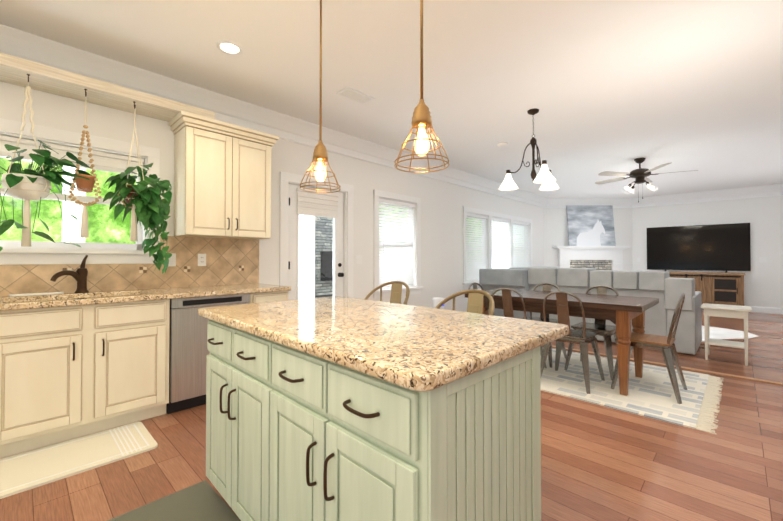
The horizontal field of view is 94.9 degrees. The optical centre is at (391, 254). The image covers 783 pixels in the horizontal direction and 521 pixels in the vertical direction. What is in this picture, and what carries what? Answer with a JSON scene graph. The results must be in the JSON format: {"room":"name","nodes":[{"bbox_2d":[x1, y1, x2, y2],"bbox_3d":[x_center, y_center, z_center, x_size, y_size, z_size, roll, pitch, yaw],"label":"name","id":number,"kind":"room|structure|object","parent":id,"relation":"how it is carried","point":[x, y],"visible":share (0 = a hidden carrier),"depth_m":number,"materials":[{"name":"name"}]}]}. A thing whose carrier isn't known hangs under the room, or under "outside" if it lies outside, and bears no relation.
{"room":"kitchen","nodes":[
{"label":"kitchen","id":0,"kind":"room"},
{"bbox_2d":[0,83,89,250],"bbox_3d":[-2.341,-0.546,2.349,0.388,1.164,0.641,-1,-1,44],"label":"hanging planter","id":1,"kind":"object","parent":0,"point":[28,185],"visible":0.98,"depth_m":2.34,"materials":[{"name":"white"}]},
{"bbox_2d":[68,97,101,237],"bbox_3d":[-2.185,-0.622,2.564,0.188,1.006,0.188,-1,-1,44],"label":"hanging planter","id":2,"kind":"object","parent":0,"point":[84,185],"visible":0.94,"depth_m":2.55,"materials":[{"name":"beige fabric"}]},
{"bbox_2d":[103,109,171,273],"bbox_3d":[-1.932,-0.481,2.772,0.363,1.284,0.444,-1,-1,44],"label":"hanging planter","id":3,"kind":"object","parent":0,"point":[149,207],"visible":1,"depth_m":2.77,"materials":[{"name":"green"}]},
{"bbox_2d":[0,81,543,311],"bbox_3d":[-0.611,-0.142,4.736,0.150,2.740,13.100,-1,-1,44],"label":"wall","id":4,"kind":"structure","parent":0,"point":[443,203],"depth_m":4.82,"materials":[{"name":"white paint"}]},
{"bbox_2d":[0,118,159,264],"bbox_3d":[-2.837,-0.434,2.392,0.210,1.005,2.250,-1,-1,44],"label":"window","id":5,"kind":"structure","parent":4,"relation":"in","point":[36,252],"depth_m":2.78,"materials":[{"name":"white"}]},
{"bbox_2d":[0,135,143,175],"bbox_3d":[-2.839,-0.759,2.398,0.055,0.145,1.986,-1,-1,44],"label":"roman shade","id":6,"kind":"object","parent":5,"relation":"attached to","point":[109,162],"visible":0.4,"depth_m":2.78,"materials":[{"name":"white fabric"}]},
{"bbox_2d":[0,236,258,295],"bbox_3d":[-2.553,0.059,2.596,0.022,0.460,3.328,-1,-1,44],"label":"backsplash","id":7,"kind":"structure","parent":4,"relation":"attached to","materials":[{"name":"tile"}]},
{"bbox_2d":[172,120,271,239],"bbox_3d":[-1.573,-0.632,3.398,0.326,0.943,0.770,-1,-1,44],"label":"upper cabinet","id":8,"kind":"object","parent":4,"relation":"attached to","point":[222,178],"depth_m":3.22,"materials":[{"name":"beige wood"}]},
{"bbox_2d":[288,184,343,299],"bbox_3d":[-0.901,0.200,4.364,0.113,2.014,0.822,-1,-1,44],"label":"door","id":9,"kind":"structure","parent":4,"relation":"attached to","point":[294,263],"depth_m":4.31,"materials":[{"name":"white wood"}]},
{"bbox_2d":[279,172,353,297],"bbox_3d":[-0.922,0.156,4.393,0.172,2.135,1.050,-1,-1,44],"label":"door frame","id":10,"kind":"structure","parent":4,"relation":"attached to","point":[287,179],"depth_m":4.37,"materials":[{"name":"white wood"}]},
{"bbox_2d":[296,188,338,217],"bbox_3d":[-0.890,-0.617,4.372,0.038,0.310,0.590,-1,-1,44],"label":"door shade","id":11,"kind":"object","parent":4,"relation":"attached to","point":[317,204],"visible":1,"depth_m":4.35,"materials":[{"name":"white fabric"}]},
{"bbox_2d":[0,24,782,207],"bbox_3d":[2.533,-1.415,2.860,7.000,0.239,14.750,-1,-1,44],"label":"crown molding","id":12,"kind":"structure","parent":4,"relation":"attached to","point":[55,54],"depth_m":3.93,"materials":[{"name":"white wood"}]},
{"bbox_2d":[373,189,423,297],"bbox_3d":[0.068,-0.141,5.394,0.210,1.515,1.060,-1,-1,44],"label":"window","id":13,"kind":"structure","parent":4,"relation":"in","point":[418,287],"depth_m":5.46,"materials":[{"name":"white"}]},
{"bbox_2d":[379,198,414,289],"bbox_3d":[0.073,-0.146,5.389,0.066,1.296,0.800,-1,-1,44],"label":"window blind","id":14,"kind":"object","parent":13,"relation":"attached to","point":[394,270],"visible":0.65,"depth_m":5.38,"materials":[{"name":"white plastic"}]},
{"bbox_2d":[462,206,531,288],"bbox_3d":[2.344,-0.112,7.749,0.210,1.515,3.110,-1,-1,44],"label":"window","id":15,"kind":"structure","parent":4,"relation":"in","point":[490,215],"depth_m":7.33,"materials":[{"name":"white"}]},
{"bbox_2d":[466,213,487,281],"bbox_3d":[1.650,-0.126,7.020,0.066,1.296,0.838,-1,-1,44],"label":"window blind","id":16,"kind":"object","parent":15,"relation":"attached to","point":[474,265],"visible":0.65,"depth_m":7.00,"materials":[{"name":"white plastic"}]},
{"bbox_2d":[492,217,509,268],"bbox_3d":[2.315,-0.117,7.708,0.066,1.296,0.866,-1,-1,44],"label":"window blind","id":17,"kind":"object","parent":15,"relation":"attached to","point":[500,258],"visible":0.67,"depth_m":7.74,"materials":[{"name":"white plastic"}]},
{"bbox_2d":[513,221,528,266],"bbox_3d":[3.014,-0.108,8.431,0.066,1.296,0.938,-1,-1,44],"label":"window blind","id":18,"kind":"object","parent":15,"relation":"attached to","point":[519,258],"visible":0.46,"depth_m":8.46,"materials":[{"name":"white plastic"}]},
{"bbox_2d":[0,309,782,520],"bbox_3d":[3.037,1.261,3.348,7.300,0.100,16.500,-1,-1,44],"label":"floor","id":19,"kind":"structure","parent":0,"point":[600,463],"depth_m":2.06,"materials":[{"name":"brown wood"}]},
{"bbox_2d":[0,304,91,458],"bbox_3d":[-2.342,0.761,2.364,0.631,0.874,0.470,-1,-1,44],"label":"base cabinet","id":20,"kind":"object","parent":19,"relation":"on","point":[87,349],"depth_m":2.18,"materials":[{"name":"beige wood"}]},
{"bbox_2d":[0,284,290,311],"bbox_3d":[-2.323,0.305,2.373,0.653,0.037,3.330,-1,-1,44],"label":"countertop","id":21,"kind":"structure","parent":20,"relation":"on","point":[122,295],"depth_m":2.65,"materials":[{"name":"beige stone"}]},
{"bbox_2d":[9,255,88,296],"bbox_3d":[-2.198,0.265,2.551,0.529,0.527,0.784,-1,-1,44],"label":"sink","id":22,"kind":"object","parent":21,"relation":"in","point":[46,280],"depth_m":2.62,"materials":[{"name":"brown metal"}]},
{"bbox_2d":[0,422,157,498],"bbox_3d":[-2.182,1.184,1.808,0.485,0.014,1.630,-1,-1,44],"label":"floor mat","id":23,"kind":"object","parent":19,"relation":"on","point":[26,471],"visible":1,"depth_m":2.09,"materials":[{"name":"white fabric"}]},
{"bbox_2d":[92,300,171,433],"bbox_3d":[-2.021,0.765,2.696,0.631,0.874,0.454,-1,-1,44],"label":"base cabinet","id":24,"kind":"object","parent":19,"relation":"on","point":[132,343],"depth_m":2.49,"materials":[{"name":"beige wood"}]},
{"bbox_2d":[107,480,239,520],"bbox_3d":[-0.639,1.177,0.999,1.720,0.008,0.810,-1,-1,44],"label":"area rug","id":25,"kind":"object","parent":19,"relation":"on","point":[202,501],"visible":1,"depth_m":1.67,"materials":[{"name":"grey fabric"}]},
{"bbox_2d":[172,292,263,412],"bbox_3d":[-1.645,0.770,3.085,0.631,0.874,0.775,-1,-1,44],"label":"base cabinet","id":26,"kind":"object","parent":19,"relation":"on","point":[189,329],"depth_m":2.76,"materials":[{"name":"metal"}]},
{"bbox_2d":[167,293,250,413],"bbox_3d":[-1.632,0.771,3.076,0.612,0.872,0.598,-1,-1,44],"label":"dishwasher","id":27,"kind":"object","parent":26,"relation":"in","point":[187,350],"depth_m":2.74,"materials":[{"name":"grey metal"}]},
{"bbox_2d":[264,292,287,301],"bbox_3d":[-1.301,0.774,3.441,0.631,0.874,0.360,-1,-1,44],"label":"base cabinet","id":28,"kind":"object","parent":19,"relation":"on","point":[268,296],"depth_m":3.26,"materials":[{"name":"beige wood"}]},
{"bbox_2d":[206,320,540,520],"bbox_3d":[-0.224,0.743,1.473,1.431,0.886,0.658,-1,-1,44],"label":"kitchen island","id":29,"kind":"object","parent":19,"relation":"on","point":[335,408],"depth_m":1.05,"materials":[{"name":"wood"}]},
{"bbox_2d":[198,296,568,399],"bbox_3d":[-0.150,0.282,1.562,1.494,0.035,0.886,-1,-1,44],"label":"island countertop","id":30,"kind":"structure","parent":29,"relation":"on","point":[439,351],"depth_m":1.17,"materials":[{"name":"beige stone"}]},
{"bbox_2d":[365,281,409,304],"bbox_3d":[-0.068,0.717,2.948,0.479,0.977,0.479,-1,-1,36],"label":"bar stool","id":31,"kind":"object","parent":19,"relation":"on","point":[396,292],"visible":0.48,"depth_m":3.10,"materials":[{"name":"gold metal"}]},
{"bbox_2d":[432,297,443,308],"bbox_3d":[0.729,0.959,5.611,0.186,0.560,0.184,-1,-1,44],"label":"air purifier","id":32,"kind":"object","parent":19,"relation":"on","point":[436,301],"visible":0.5,"depth_m":5.54,"materials":[{"name":"white plastic"}]},
{"bbox_2d":[435,289,494,314],"bbox_3d":[0.385,0.707,2.122,0.479,0.977,0.479,1,-1,-42],"label":"bar stool","id":33,"kind":"object","parent":19,"relation":"on","point":[475,301],"visible":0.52,"depth_m":2.25,"materials":[{"name":"gold metal"}]},
{"bbox_2d":[479,266,701,354],"bbox_3d":[3.507,0.731,6.183,2.815,1.030,3.040,-1,-1,44],"label":"sectional sofa","id":34,"kind":"object","parent":19,"relation":"on","point":[665,288],"visible":0.52,"depth_m":4.70,"materials":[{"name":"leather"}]},
{"bbox_2d":[552,246,630,270],"bbox_3d":[5.167,0.532,9.113,1.920,1.500,0.575,0,-1,-1],"label":"fireplace mantel","id":35,"kind":"object","parent":19,"relation":"on","point":[603,257],"visible":0.46,"depth_m":9.28,"materials":[{"name":"white"}]},
{"bbox_2d":[540,348,723,433],"bbox_3d":[1.755,1.211,3.872,2.650,0.012,1.570,-1,-1,44],"label":"area rug","id":36,"kind":"object","parent":19,"relation":"on","point":[651,394],"visible":0.52,"depth_m":3.16,"materials":[{"name":"beige fabric"}]},
{"bbox_2d":[468,282,483,290],"bbox_3d":[1.195,0.776,4.259,0.505,0.866,0.460,-1,-1,44],"label":"dining chair","id":37,"kind":"object","parent":36,"relation":"on","point":[474,284],"visible":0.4,"depth_m":4.43,"materials":[{"name":"grey metal"}]},
{"bbox_2d":[492,288,546,367],"bbox_3d":[1.315,0.771,3.788,0.473,0.866,0.511,-1,-1,44],"label":"dining chair","id":38,"kind":"object","parent":36,"relation":"on","point":[507,303],"visible":0.4,"depth_m":3.63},
{"bbox_2d":[521,283,566,367],"bbox_3d":[1.710,0.775,4.154,0.460,0.866,0.505,-1,-1,44],"label":"dining chair","id":39,"kind":"object","parent":36,"relation":"on","point":[546,286],"visible":0.38,"depth_m":4.17,"materials":[{"name":"grey metal"}]},
{"bbox_2d":[465,289,658,395],"bbox_3d":[1.718,0.816,3.766,1.650,0.774,0.880,-1,-1,44],"label":"dining table","id":40,"kind":"object","parent":36,"relation":"on","point":[620,312],"visible":0.58,"depth_m":3.29,"materials":[{"name":"brown wood"}]},
{"bbox_2d":[540,291,604,393],"bbox_3d":[1.698,0.766,3.407,0.460,0.866,0.505,-1,-1,44],"label":"dining chair","id":41,"kind":"object","parent":36,"relation":"on","point":[583,338],"visible":0.81,"depth_m":3.27,"materials":[{"name":"grey metal"}]},
{"bbox_2d":[564,285,618,379],"bbox_3d":[2.129,0.770,3.752,0.473,0.866,0.511,-1,-1,44],"label":"dining chair","id":42,"kind":"object","parent":36,"relation":"on","point":[599,327],"visible":0.44,"depth_m":3.69,"materials":[{"name":"grey metal"}]},
{"bbox_2d":[611,293,686,403],"bbox_3d":[2.285,0.763,3.191,0.505,0.866,0.460,-1,-1,44],"label":"dining chair","id":43,"kind":"object","parent":36,"relation":"on","point":[665,345],"visible":0.88,"depth_m":3.07,"materials":[{"name":"brown wood"}]},
{"bbox_2d":[542,345,782,385],"bbox_3d":[3.322,1.209,3.637,6.970,0.011,0.070,-1,-1,44],"label":"transition strip","id":44,"kind":"object","parent":19,"relation":"on","point":[724,374],"visible":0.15,"depth_m":3.69,"materials":[{"name":"brown wood"}]},
{"bbox_2d":[668,271,744,305],"bbox_3d":[7.029,0.841,8.327,1.670,0.862,0.460,-1,-1,44],"label":"tv stand","id":45,"kind":"object","parent":19,"relation":"on","point":[724,288],"visible":0.58,"depth_m":7.91,"materials":[{"name":"brown wood"}]},
{"bbox_2d":[647,223,750,272],"bbox_3d":[7.119,-0.137,8.446,1.870,1.098,0.220,-1,-1,44],"label":"screen","id":46,"kind":"object","parent":45,"relation":"on","point":[721,247],"visible":0.96,"depth_m":8.42,"materials":[{"name":"black"}]},
{"bbox_2d":[701,303,751,365],"bbox_3d":[3.879,0.911,4.166,0.420,0.620,0.400,-1,-1,44],"label":"side table","id":47,"kind":"object","parent":19,"relation":"on","point":[729,311],"visible":1,"depth_m":4.09,"materials":[{"name":"white wood"}]},
{"bbox_2d":[701,326,758,341],"bbox_3d":[4.311,1.241,6.087,2.697,0.008,2.446,-1,-1,44],"label":"area rug","id":48,"kind":"object","parent":19,"relation":"on","point":[719,333],"visible":0.15,"depth_m":5.52,"materials":[{"name":"white fabric"}]},
{"bbox_2d":[0,0,782,197],"bbox_3d":[3.037,-1.579,3.384,7.300,0.100,16.500,-1,-1,44],"label":"ceiling","id":49,"kind":"structure","parent":0,"point":[688,86],"depth_m":3.00,"materials":[{"name":"white paint"}]},
{"bbox_2d":[216,40,242,54],"bbox_3d":[-1.201,-1.531,2.667,0.184,0.011,0.184,-1,-1,44],"label":"recessed light","id":50,"kind":"object","parent":49,"relation":"in","point":[228,47],"visible":1,"depth_m":2.66,"materials":[{"name":"white plastic"}]},
{"bbox_2d":[300,0,340,192],"bbox_3d":[-0.406,-0.958,2.058,0.230,1.174,0.230,-1,-1,44],"label":"pendant light","id":51,"kind":"object","parent":49,"relation":"hanging from","point":[320,153],"visible":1,"depth_m":2.05,"materials":[{"name":"gold metal"}]},
{"bbox_2d":[336,86,374,104],"bbox_3d":[-0.344,-1.520,3.452,0.180,0.015,0.340,-1,-1,44],"label":"ceiling vent","id":52,"kind":"object","parent":49,"relation":"in","point":[352,94],"visible":1,"depth_m":3.43,"materials":[{"name":"white metal"}]},
{"bbox_2d":[394,0,449,172],"bbox_3d":[0.127,-0.960,1.516,0.230,1.182,0.230,-1,-1,44],"label":"pendant light","id":53,"kind":"object","parent":49,"relation":"hanging from","point":[421,118],"visible":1,"depth_m":1.50,"materials":[{"name":"gold metal"}]},
{"bbox_2d":[497,142,507,147],"bbox_3d":[1.512,-1.490,4.898,0.136,0.039,0.136,-1,-1,44],"label":"smoke detector","id":54,"kind":"object","parent":49,"relation":"attached to","point":[502,144],"visible":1,"depth_m":4.86,"materials":[{"name":"white plastic"}]},
{"bbox_2d":[499,108,558,190],"bbox_3d":[1.502,-1.120,3.852,0.639,0.804,0.639,-1,-1,44],"label":"dining chandelier","id":55,"kind":"object","parent":49,"relation":"hanging from","point":[546,178],"visible":1,"depth_m":3.80,"materials":[{"name":"white glass"}]},
{"bbox_2d":[595,157,697,201],"bbox_3d":[3.937,-1.159,5.677,1.369,0.682,1.304,-1,-1,44],"label":"ceiling fan","id":56,"kind":"object","parent":49,"relation":"hanging from","point":[640,175],"visible":1,"depth_m":5.58,"materials":[{"name":"wood"}]},
{"bbox_2d":[544,208,632,270],"bbox_3d":[5.161,-0.083,9.466,2.546,2.740,0.106,0,-1,-1],"label":"wall","id":57,"kind":"structure","parent":0,"point":[555,228],"depth_m":9.41,"materials":[{"name":"white paint"}]},
{"bbox_2d":[566,205,615,245],"bbox_3d":[5.164,-0.746,9.305,1.200,1.058,0.152,0,-1,-1],"label":"framed picture","id":58,"kind":"object","parent":57,"relation":"attached to","point":[590,225],"visible":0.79,"depth_m":9.29},
{"bbox_2d":[632,196,782,307],"bbox_3d":[8.358,-0.107,7.576,5.500,2.740,0.150,-1,-1,44],"label":"wall","id":59,"kind":"structure","parent":0,"point":[763,281],"depth_m":7.92,"materials":[{"name":"white paint"}]},
{"bbox_2d":[702,306,782,313],"bbox_3d":[4.835,1.168,5.210,7.000,0.129,8.125,-1,-1,44],"label":"baseboard","id":60,"kind":"structure","parent":59,"relation":"attached to","point":[770,310],"depth_m":7.71,"materials":[{"name":"white"}]},
{"label":"outside","id":61,"kind":"structure","parent":0,"visible":0},
{"bbox_2d":[0,157,503,265],"bbox_3d":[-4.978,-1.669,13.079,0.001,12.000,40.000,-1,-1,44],"label":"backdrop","id":62,"kind":"structure","parent":61,"point":[113,228],"depth_m":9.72,"materials":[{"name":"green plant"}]},
{"bbox_3d":[-2.111,1.407,7.488,5.840,0.210,20.000,-1,-1,44],"label":"floor","id":63,"kind":"structure","parent":61,"visible":0},
{"bbox_2d":[62,166,85,241],"bbox_3d":[-3.892,-0.056,4.400,0.218,2.640,0.076,1,-1,-43],"label":"column","id":64,"kind":"structure","parent":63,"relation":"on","point":[66,217],"depth_m":4.38,"materials":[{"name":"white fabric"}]},
{"bbox_2d":[299,215,314,298],"bbox_3d":[-1.433,-0.035,6.079,0.078,2.640,0.330,-1,-1,44],"label":"column","id":65,"kind":"structure","parent":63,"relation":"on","point":[302,255],"depth_m":6.08,"materials":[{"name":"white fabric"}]},
{"bbox_2d":[315,216,332,297],"bbox_3d":[-1.214,-0.412,7.964,1.700,3.440,2.100,-1,-1,44],"label":"stone chimney","id":66,"kind":"object","parent":63,"relation":"on","point":[326,282],"depth_m":7.38,"materials":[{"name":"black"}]}
]}

